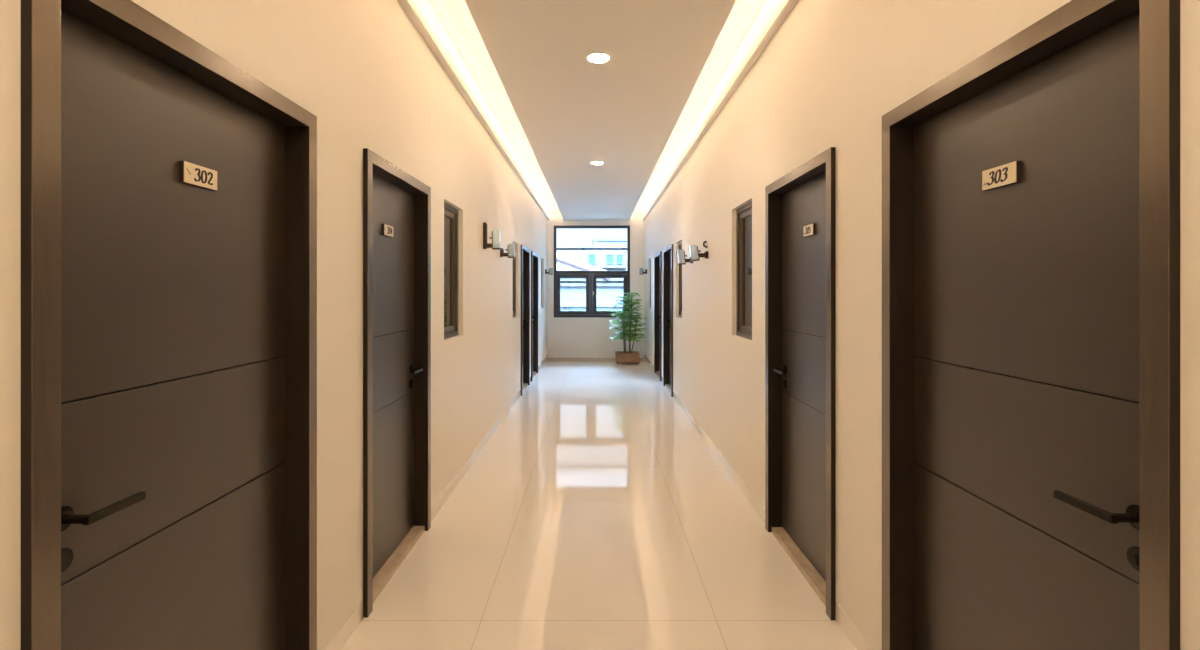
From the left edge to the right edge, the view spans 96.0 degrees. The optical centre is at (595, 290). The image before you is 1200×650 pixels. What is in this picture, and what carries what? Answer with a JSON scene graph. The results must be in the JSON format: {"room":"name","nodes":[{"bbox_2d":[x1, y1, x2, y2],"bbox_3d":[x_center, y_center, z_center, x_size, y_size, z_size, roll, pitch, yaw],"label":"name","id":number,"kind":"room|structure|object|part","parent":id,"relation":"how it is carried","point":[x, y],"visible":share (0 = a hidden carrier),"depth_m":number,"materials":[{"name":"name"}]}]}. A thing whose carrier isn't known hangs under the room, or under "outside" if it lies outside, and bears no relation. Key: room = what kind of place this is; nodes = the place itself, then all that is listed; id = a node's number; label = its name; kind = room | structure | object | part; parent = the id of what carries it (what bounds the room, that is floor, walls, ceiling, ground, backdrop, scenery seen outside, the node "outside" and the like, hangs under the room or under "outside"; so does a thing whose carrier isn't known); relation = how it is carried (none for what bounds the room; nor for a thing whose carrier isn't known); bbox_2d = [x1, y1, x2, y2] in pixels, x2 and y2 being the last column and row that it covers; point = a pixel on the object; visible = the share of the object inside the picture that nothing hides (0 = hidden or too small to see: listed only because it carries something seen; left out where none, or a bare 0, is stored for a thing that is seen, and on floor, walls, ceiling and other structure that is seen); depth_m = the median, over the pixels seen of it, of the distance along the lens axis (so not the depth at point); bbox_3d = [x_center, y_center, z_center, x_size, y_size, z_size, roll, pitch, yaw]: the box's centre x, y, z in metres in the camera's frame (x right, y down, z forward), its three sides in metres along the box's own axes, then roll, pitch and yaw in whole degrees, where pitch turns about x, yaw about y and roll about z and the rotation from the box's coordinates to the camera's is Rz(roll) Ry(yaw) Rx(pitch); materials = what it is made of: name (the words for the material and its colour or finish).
{"room":"hotel corridor","nodes":[
{"label":"hotel corridor","id":0,"kind":"room"},
{"bbox_2d":[0,0,547,649],"bbox_3d":[-1.146,-0.200,4.500,0.160,3.400,15.400,0,0,0],"label":"wall","id":1,"kind":"structure","parent":0,"point":[369,78],"depth_m":2.35,"materials":[{"name":"beige paint"}]},
{"bbox_2d":[21,0,316,649],"bbox_3d":[-1.120,0.424,1.512,0.152,2.152,1.023,0,0,0],"label":"door","id":2,"kind":"structure","parent":1,"relation":"in","point":[169,192],"depth_m":1.41,"materials":[{"name":"black wood"}]},
{"bbox_3d":[-1.127,0.570,1.138,0.007,0.050,0.050,0,0,0],"label":"keyhole plate","id":3,"kind":"part","parent":2,"relation":"part of","materials":[{"name":"brown metal"}]},
{"bbox_3d":[-1.126,0.482,1.138,0.008,0.052,0.052,0,0,0],"label":"handle","id":4,"kind":"part","parent":2,"relation":"part of","materials":[{"name":"brown metal"}]},
{"bbox_3d":[-1.091,0.482,1.201,0.063,0.019,0.144,0,0,0],"label":"lever","id":5,"kind":"part","parent":2,"relation":"part of","materials":[{"name":"brown metal"}]},
{"bbox_3d":[-1.123,-0.324,1.530,0.014,0.057,0.128,0,0,0],"label":"number plate","id":6,"kind":"part","parent":2,"relation":"part of","materials":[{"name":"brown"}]},
{"bbox_2d":[363,148,430,617],"bbox_3d":[-1.120,0.424,2.949,0.152,2.152,0.946,0,0,0],"label":"door","id":7,"kind":"structure","parent":1,"relation":"in","point":[396,205],"depth_m":3.02,"materials":[{"name":"black wood"}]},
{"bbox_3d":[-1.123,-0.324,2.921,0.014,0.057,0.128,0,0,0],"label":"number plate","id":8,"kind":"part","parent":7,"relation":"part of","materials":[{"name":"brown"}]},
{"bbox_3d":[-1.091,0.482,3.240,0.063,0.019,0.144,0,0,0],"label":"lever","id":9,"kind":"part","parent":7,"relation":"part of","materials":[{"name":"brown metal"}]},
{"bbox_2d":[324,354,547,649],"bbox_3d":[-1.065,1.456,4.500,0.001,0.088,15.000,0,0,0],"label":"baseboard","id":10,"kind":"structure","parent":1,"relation":"attached to","point":[354,619],"depth_m":3.76,"materials":[{"name":"white"}]},
{"bbox_2d":[444,202,457,339],"bbox_3d":[-1.133,-0.144,4.072,0.075,1.006,0.544,0,0,0],"label":"window","id":11,"kind":"structure","parent":1,"relation":"in","point":[450,213],"depth_m":4.22,"materials":[{"name":"brown metal"}]},
{"bbox_3d":[-1.135,-0.144,4.072,0.005,0.846,0.364,0,0,0],"label":"pane","id":12,"kind":"part","parent":11,"relation":"part of","materials":[{"name":"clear glass"}]},
{"bbox_2d":[397,0,549,219],"bbox_3d":[-1.041,-1.580,4.500,0.050,0.040,15.000,0,0,0],"label":"trim","id":13,"kind":"structure","parent":1,"relation":"attached to","point":[408,6],"depth_m":4.00,"materials":[{"name":"white paint"}]},
{"bbox_2d":[414,0,550,213],"bbox_3d":[-1.031,-1.725,4.500,0.070,0.050,15.000,0,0,0],"label":"trim","id":14,"kind":"structure","parent":1,"relation":"attached to","point":[426,7],"depth_m":4.38,"materials":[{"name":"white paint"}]},
{"bbox_2d":[483,222,500,249],"bbox_3d":[-0.983,-0.517,5.140,0.165,0.255,0.072,0,0,0],"label":"wall sconce","id":15,"kind":"object","parent":1,"relation":"attached to","point":[496,234],"visible":1,"depth_m":5.12,"materials":[{"name":"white glass"}]},
{"bbox_3d":[-1.049,-0.520,5.140,0.034,0.250,0.050,0,0,0],"label":"plate","id":16,"kind":"part","parent":15,"relation":"part of","materials":[{"name":"brown metal"}]},
{"bbox_3d":[-0.940,-0.492,5.140,0.064,0.180,0.068,-1,0,0],"label":"lamp shade","id":17,"kind":"part","parent":15,"relation":"part of","materials":[{"name":"white glass"}]},
{"bbox_2d":[500,244,515,257],"bbox_3d":[-0.983,-0.444,6.060,0.165,0.158,0.072,0,0,0],"label":"wall sconce","id":18,"kind":"object","parent":1,"relation":"attached to","point":[511,247],"visible":0.98,"depth_m":6.03,"materials":[{"name":"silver metal"}]},
{"bbox_3d":[-0.940,-0.450,6.060,0.064,0.145,0.068,-1,0,0],"label":"lamp shade","id":19,"kind":"part","parent":18,"relation":"part of","materials":[{"name":"white glass"}]},
{"bbox_2d":[513,242,515,316],"bbox_3d":[-1.133,-0.144,7.213,0.075,1.006,0.525,0,0,0],"label":"window","id":20,"kind":"structure","parent":1,"relation":"in","point":[514,259],"depth_m":7.44,"materials":[{"name":"brown metal"}]},
{"bbox_3d":[-1.135,-0.144,7.213,0.034,0.926,0.425,0,0,0],"label":"sash","id":21,"kind":"part","parent":20,"relation":"part of","materials":[{"name":"brown metal"}]},
{"bbox_2d":[521,245,529,395],"bbox_3d":[-1.120,0.424,8.140,0.152,2.152,0.898,0,0,0],"label":"door","id":22,"kind":"structure","parent":1,"relation":"in","point":[525,252],"depth_m":8.54,"materials":[{"name":"black wood"}]},
{"bbox_2d":[531,251,537,380],"bbox_3d":[-1.120,0.424,9.387,0.152,2.152,0.933,0,0,0],"label":"door","id":23,"kind":"structure","parent":1,"relation":"in","point":[534,257],"depth_m":9.80,"materials":[{"name":"black wood"}]},
{"bbox_2d":[541,259,541,307],"bbox_3d":[-1.133,-0.144,10.875,0.075,1.006,0.550,0,0,0],"label":"window","id":24,"kind":"structure","parent":1,"relation":"in","point":[541,259],"depth_m":11.11,"materials":[{"name":"brown metal"}]},
{"bbox_2d":[545,268,552,274],"bbox_3d":[-0.984,-0.409,11.450,0.165,0.142,0.072,0,0,0],"label":"wall sconce","id":25,"kind":"object","parent":1,"relation":"attached to","point":[550,270],"visible":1,"depth_m":11.42,"materials":[{"name":"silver metal"}]},
{"bbox_2d":[548,212,644,357],"bbox_3d":[0.013,-0.175,12.100,2.158,3.450,0.200,0,0,0],"label":"wall","id":26,"kind":"structure","parent":0,"point":[568,337],"depth_m":12.00,"materials":[{"name":"white paint"}]},
{"bbox_2d":[554,225,629,316],"bbox_3d":[-0.081,-0.423,12.035,1.696,2.042,0.130,0,0,0],"label":"window","id":27,"kind":"structure","parent":26,"relation":"in","point":[590,276],"depth_m":12.00,"materials":[{"name":"grey metal"}]},
{"bbox_3d":[-0.498,0.087,12.029,0.742,0.901,0.062,0,0,0],"label":"sash","id":28,"kind":"part","parent":27,"relation":"part of","materials":[{"name":"grey metal"}]},
{"bbox_3d":[0.322,0.087,12.029,0.770,0.901,0.062,0,0,0],"label":"sash","id":29,"kind":"part","parent":27,"relation":"part of","materials":[{"name":"grey metal"}]},
{"bbox_2d":[545,358,646,361],"bbox_3d":[0.013,1.498,11.660,2.158,0.004,0.680,0,0,0],"label":"trim","id":30,"kind":"structure","parent":26,"relation":"attached to","point":[547,359],"depth_m":11.54,"materials":[{"name":"beige stone"}]},
{"bbox_2d":[341,362,856,649],"bbox_3d":[0.013,1.560,4.400,8.558,0.120,15.200,0,0,0],"label":"floor","id":31,"kind":"structure","parent":0,"point":[596,515],"depth_m":3.15,"materials":[{"name":"beige tile"}]},
{"bbox_2d":[609,292,647,363],"bbox_3d":[0.675,0.770,11.174,0.816,1.459,0.833,0,0,7],"label":"potted palm","id":32,"kind":"object","parent":31,"relation":"on","point":[630,356],"visible":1,"depth_m":11.04,"materials":[{"name":"green plant"}]},
{"bbox_2d":[430,0,781,213],"bbox_3d":[0.013,-1.825,4.500,2.158,0.150,15.000,0,0,0],"label":"lights","id":33,"kind":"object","parent":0,"point":[455,15],"depth_m":4.42,"materials":[{"name":"white paint"}]},
{"bbox_2d":[465,0,735,219],"bbox_3d":[0.026,-1.655,4.500,1.462,0.190,15.000,0,0,0],"label":"ceiling","id":34,"kind":"structure","parent":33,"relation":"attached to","point":[573,112],"depth_m":3.94,"materials":[{"name":"white paint"}]},
{"bbox_2d":[590,161,603,164],"bbox_3d":[0.020,-1.558,6.600,0.180,0.005,0.180,0,0,0],"label":"recessed light","id":35,"kind":"object","parent":34,"relation":"attached to","point":[592,162],"visible":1,"depth_m":6.57,"materials":[{"name":"white paint"}]},
{"bbox_2d":[585,52,611,63],"bbox_3d":[0.020,-1.558,3.620,0.180,0.005,0.180,0,0,0],"label":"recessed light","id":36,"kind":"object","parent":34,"relation":"attached to","point":[594,57],"visible":1,"depth_m":3.61,"materials":[{"name":"white paint"}]},
{"bbox_2d":[645,0,1199,649],"bbox_3d":[1.172,-0.200,4.500,0.160,3.400,15.400,0,0,0],"label":"wall","id":37,"kind":"structure","parent":0,"point":[828,77],"depth_m":2.36,"materials":[{"name":"beige paint"}]},
{"bbox_2d":[639,268,646,274],"bbox_3d":[1.010,-0.409,11.450,0.165,0.142,0.072,0,0,0],"label":"wall sconce","id":38,"kind":"object","parent":37,"relation":"attached to","point":[641,270],"visible":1,"depth_m":11.42,"materials":[{"name":"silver metal"}]},
{"bbox_2d":[650,259,650,307],"bbox_3d":[1.159,-0.144,10.885,0.075,1.006,0.530,0,0,0],"label":"window","id":39,"kind":"structure","parent":37,"relation":"in","point":[650,259],"depth_m":11.11,"materials":[{"name":"brown metal"}]},
{"bbox_2d":[654,251,661,380],"bbox_3d":[1.146,0.424,9.383,0.152,2.152,0.923,0,0,0],"label":"door","id":40,"kind":"structure","parent":37,"relation":"in","point":[658,256],"depth_m":9.79,"materials":[{"name":"black wood"}]},
{"bbox_2d":[663,244,672,396],"bbox_3d":[1.146,0.424,8.070,0.152,2.152,0.928,0,0,0],"label":"door","id":41,"kind":"structure","parent":37,"relation":"in","point":[668,251],"depth_m":8.48,"materials":[{"name":"black wood"}]},
{"bbox_2d":[679,241,681,317],"bbox_3d":[1.159,-0.144,7.075,0.075,1.006,0.510,0,0,0],"label":"window","id":42,"kind":"structure","parent":37,"relation":"in","point":[680,243],"depth_m":7.27,"materials":[{"name":"grey glass"}]},
{"bbox_3d":[1.161,-0.144,7.075,0.034,0.926,0.410,0,0,0],"label":"sash","id":43,"kind":"part","parent":42,"relation":"part of","materials":[{"name":"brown metal"}]},
{"bbox_2d":[677,249,692,264],"bbox_3d":[1.008,-0.373,6.060,0.169,0.170,0.072,0,0,0],"label":"wall sconce","id":44,"kind":"object","parent":37,"relation":"attached to","point":[681,253],"visible":0.93,"depth_m":6.03,"materials":[{"name":"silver metal"}]},
{"bbox_3d":[0.960,-0.380,6.060,0.064,0.155,0.068,-3,0,0],"label":"lamp shade","id":45,"kind":"part","parent":44,"relation":"part of","materials":[{"name":"clear glass"}]},
{"bbox_2d":[689,245,707,261],"bbox_3d":[1.003,-0.362,5.250,0.178,0.164,0.072,0,0,0],"label":"wall sconce","id":46,"kind":"object","parent":37,"relation":"attached to","point":[695,255],"visible":1,"depth_m":5.22,"materials":[{"name":"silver metal"}]},
{"bbox_3d":[0.955,-0.369,5.250,0.064,0.145,0.068,-8,0,0],"label":"lamp shade","id":47,"kind":"part","parent":46,"relation":"part of","materials":[{"name":"clear glass"}]},
{"bbox_2d":[642,0,797,219],"bbox_3d":[1.067,-1.580,4.500,0.050,0.040,15.000,0,0,0],"label":"trim","id":48,"kind":"structure","parent":37,"relation":"attached to","point":[787,6],"depth_m":3.99,"materials":[{"name":"white paint"}]},
{"bbox_2d":[736,201,751,339],"bbox_3d":[1.159,-0.144,4.047,0.075,1.006,0.558,0,0,0],"label":"window","id":49,"kind":"structure","parent":37,"relation":"in","point":[744,213],"depth_m":4.20,"materials":[{"name":"brown metal"}]},
{"bbox_3d":[1.161,-0.144,4.047,0.034,0.926,0.458,0,0,0],"label":"sash","id":50,"kind":"part","parent":49,"relation":"part of","materials":[{"name":"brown metal"}]},
{"bbox_3d":[1.161,-0.144,4.047,0.005,0.846,0.378,0,0,0],"label":"pane","id":51,"kind":"part","parent":49,"relation":"part of","materials":[{"name":"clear glass"}]},
{"bbox_2d":[645,355,872,649],"bbox_3d":[1.091,1.456,4.500,0.001,0.088,15.000,0,0,0],"label":"baseboard","id":52,"kind":"structure","parent":37,"relation":"attached to","point":[859,642],"depth_m":3.78,"materials":[{"name":"white"}]},
{"bbox_2d":[765,147,835,619],"bbox_3d":[1.146,0.424,2.930,0.152,2.152,0.948,0,0,0],"label":"door","id":53,"kind":"structure","parent":37,"relation":"in","point":[800,206],"depth_m":2.99,"materials":[{"name":"black wood"}]},
{"bbox_3d":[1.117,0.482,3.222,0.063,0.019,0.144,0,0,0],"label":"lever","id":54,"kind":"part","parent":53,"relation":"part of","materials":[{"name":"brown metal"}]},
{"bbox_3d":[1.149,-0.324,2.902,0.014,0.057,0.128,0,0,0],"label":"number plate","id":55,"kind":"part","parent":53,"relation":"part of","materials":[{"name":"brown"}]},
{"bbox_2d":[882,0,1179,649],"bbox_3d":[1.146,0.424,1.514,0.152,2.152,1.011,0,0,0],"label":"door","id":56,"kind":"structure","parent":37,"relation":"in","point":[1031,192],"depth_m":1.42,"materials":[{"name":"black wood"}]},
{"bbox_3d":[1.149,-0.324,1.532,0.014,0.057,0.128,0,0,0],"label":"number plate","id":57,"kind":"part","parent":56,"relation":"part of","materials":[{"name":"brown"}]},
{"bbox_3d":[1.117,0.482,1.208,0.063,0.019,0.144,0,0,0],"label":"lever","id":58,"kind":"part","parent":56,"relation":"part of","materials":[{"name":"brown metal"}]},
{"bbox_3d":[1.152,0.482,1.145,0.008,0.052,0.052,0,0,0],"label":"handle","id":59,"kind":"part","parent":56,"relation":"part of","materials":[{"name":"brown metal"}]},
{"bbox_3d":[1.153,0.570,1.145,0.007,0.050,0.050,0,0,0],"label":"keyhole plate","id":60,"kind":"part","parent":56,"relation":"part of","materials":[{"name":"brown metal"}]},
{"label":"outside","id":61,"kind":"structure","parent":0,"visible":0},
{"bbox_3d":[0.000,4.800,46.150,80.000,0.200,67.700,0,0,0],"label":"ground","id":62,"kind":"structure","parent":61,"visible":0},
{"bbox_2d":[557,253,622,310],"bbox_3d":[-0.025,1.279,21.937,12.350,6.842,4.725,0,0,0],"label":"house","id":63,"kind":"structure","parent":62,"relation":"on","point":[572,290],"depth_m":20.00,"materials":[{"name":"grey"}]},
{"bbox_3d":[-0.690,1.150,19.992,0.620,1.000,0.008,0,0,0],"label":"pane","id":64,"kind":"part","parent":63,"relation":"part of","materials":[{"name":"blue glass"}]},
{"bbox_3d":[0.000,-0.320,19.950,12.300,0.320,0.300,0,0,0],"label":"cornice","id":65,"kind":"part","parent":63,"relation":"part of","materials":[{"name":"grey"}]},
{"bbox_3d":[0.260,1.150,19.992,0.620,1.000,0.008,0,0,0],"label":"pane","id":66,"kind":"part","parent":63,"relation":"part of","materials":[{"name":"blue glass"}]},
{"bbox_2d":[582,247,626,270],"bbox_3d":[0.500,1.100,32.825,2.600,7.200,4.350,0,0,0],"label":"apartment block","id":67,"kind":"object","parent":62,"relation":"on","point":[608,260],"visible":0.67,"depth_m":31.00,"materials":[{"name":"grey"}]},
{"bbox_3d":[-0.190,-1.800,30.985,0.340,0.520,0.010,0,0,0],"label":"pane","id":68,"kind":"part","parent":67,"relation":"part of","materials":[{"name":"blue glass"}]},
{"bbox_3d":[0.810,-1.800,30.985,0.340,0.520,0.010,0,0,0],"label":"pane","id":69,"kind":"part","parent":67,"relation":"part of","materials":[{"name":"blue glass"}]},
{"bbox_3d":[1.380,-1.800,30.985,0.340,0.520,0.010,0,0,0],"label":"pane","id":70,"kind":"part","parent":67,"relation":"part of","materials":[{"name":"blue glass"}]},
{"bbox_2d":[592,239,626,270],"bbox_3d":[3.100,0.150,49.000,6.800,9.100,6.200,0,0,0],"label":"office block","id":71,"kind":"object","parent":62,"relation":"on","point":[595,242],"visible":0.02,"depth_m":46.00,"materials":[{"name":"grey"}]}
]}

